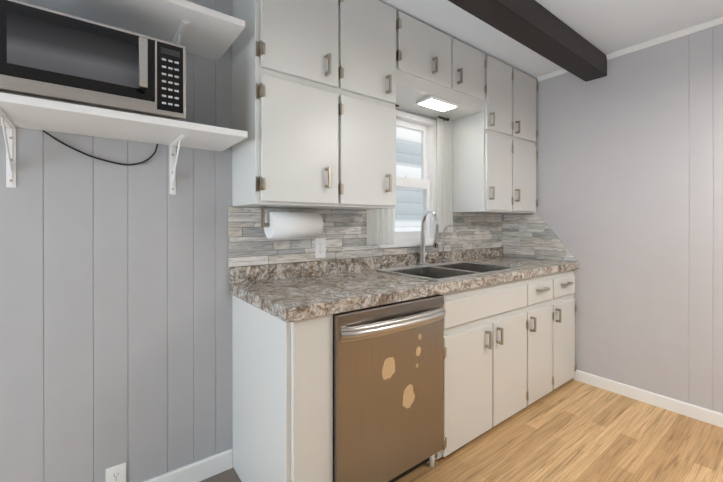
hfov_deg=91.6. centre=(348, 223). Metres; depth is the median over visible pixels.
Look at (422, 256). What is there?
faucet
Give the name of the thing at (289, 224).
paper towel holder
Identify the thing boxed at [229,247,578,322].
countertop
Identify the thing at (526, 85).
upper cabinet
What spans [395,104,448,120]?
curtain rod
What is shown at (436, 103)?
under-cabinet light
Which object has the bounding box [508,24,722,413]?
wall
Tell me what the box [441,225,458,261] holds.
filter faucet
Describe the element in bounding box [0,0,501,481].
wall
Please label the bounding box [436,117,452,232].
curtain
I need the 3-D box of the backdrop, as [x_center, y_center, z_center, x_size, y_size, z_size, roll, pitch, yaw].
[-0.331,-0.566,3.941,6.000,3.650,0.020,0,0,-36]
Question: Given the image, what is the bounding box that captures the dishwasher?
[333,295,445,481]
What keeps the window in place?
in the wall at (115, 322)
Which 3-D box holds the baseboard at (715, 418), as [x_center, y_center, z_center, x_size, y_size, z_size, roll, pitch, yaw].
[2.761,1.175,1.366,0.013,0.079,3.394,0,0,-36]
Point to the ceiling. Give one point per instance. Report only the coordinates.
(607, 26)
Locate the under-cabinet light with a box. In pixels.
[416,96,457,110]
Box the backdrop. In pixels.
[394,126,422,231]
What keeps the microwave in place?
on the shelf at (20, 111)
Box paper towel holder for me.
[260,206,322,237]
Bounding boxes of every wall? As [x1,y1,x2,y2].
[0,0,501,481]
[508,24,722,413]
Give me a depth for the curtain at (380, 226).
2.29 m
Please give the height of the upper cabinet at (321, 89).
1.138 m
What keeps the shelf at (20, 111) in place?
attached to the wall at (115, 322)
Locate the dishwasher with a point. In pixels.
(388, 392)
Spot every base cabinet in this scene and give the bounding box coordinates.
[232,295,332,481]
[429,293,447,460]
[448,277,531,454]
[532,273,555,402]
[556,270,575,387]
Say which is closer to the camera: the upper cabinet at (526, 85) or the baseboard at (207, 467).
the baseboard at (207, 467)
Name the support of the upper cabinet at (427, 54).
attached to the wall at (115, 322)
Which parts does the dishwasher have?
handle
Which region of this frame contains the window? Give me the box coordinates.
[378,110,441,247]
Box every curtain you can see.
[366,209,394,244]
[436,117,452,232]
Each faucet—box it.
[418,210,438,264]
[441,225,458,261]
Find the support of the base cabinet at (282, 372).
on the floor
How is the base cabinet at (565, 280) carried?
on the floor
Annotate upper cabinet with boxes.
[232,0,343,208]
[336,0,399,209]
[400,11,455,112]
[420,39,487,119]
[452,55,515,213]
[516,69,537,213]
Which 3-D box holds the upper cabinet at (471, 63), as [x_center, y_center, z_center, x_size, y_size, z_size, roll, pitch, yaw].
[0.731,-1.016,2.520,0.385,0.420,0.324,0,0,-36]
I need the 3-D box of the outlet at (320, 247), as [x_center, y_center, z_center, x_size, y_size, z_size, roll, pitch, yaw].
[-0.165,0.141,2.048,0.072,0.116,0.007,0,0,-36]
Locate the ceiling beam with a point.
(536, 27)
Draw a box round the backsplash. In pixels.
[228,207,577,266]
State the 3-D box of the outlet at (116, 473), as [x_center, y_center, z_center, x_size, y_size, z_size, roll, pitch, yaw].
[-0.972,1.069,1.467,0.072,0.116,0.007,0,0,-36]
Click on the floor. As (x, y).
(572, 430)
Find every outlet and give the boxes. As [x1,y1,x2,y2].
[106,462,125,481]
[315,238,325,257]
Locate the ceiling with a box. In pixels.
[379,0,722,78]
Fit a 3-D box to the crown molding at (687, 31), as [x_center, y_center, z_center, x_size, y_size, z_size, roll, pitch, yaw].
[2.675,-1.208,1.469,0.023,0.033,3.671,0,0,-36]
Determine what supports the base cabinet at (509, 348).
on the floor
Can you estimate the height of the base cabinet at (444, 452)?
0.864 m
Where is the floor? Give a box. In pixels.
[199,379,722,481]
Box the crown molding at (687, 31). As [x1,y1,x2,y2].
[537,17,722,81]
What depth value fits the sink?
2.32 m
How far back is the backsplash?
2.22 m
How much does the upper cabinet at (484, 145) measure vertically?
1.138 m
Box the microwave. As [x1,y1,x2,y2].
[0,0,185,164]
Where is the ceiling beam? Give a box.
[448,0,606,81]
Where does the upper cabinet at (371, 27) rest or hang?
attached to the wall at (115, 322)
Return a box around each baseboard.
[144,448,232,481]
[574,370,722,427]
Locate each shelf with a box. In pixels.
[0,92,247,194]
[20,0,244,60]
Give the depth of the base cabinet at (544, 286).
2.41 m
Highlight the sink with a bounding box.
[376,261,521,280]
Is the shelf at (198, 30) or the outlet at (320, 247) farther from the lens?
the outlet at (320, 247)

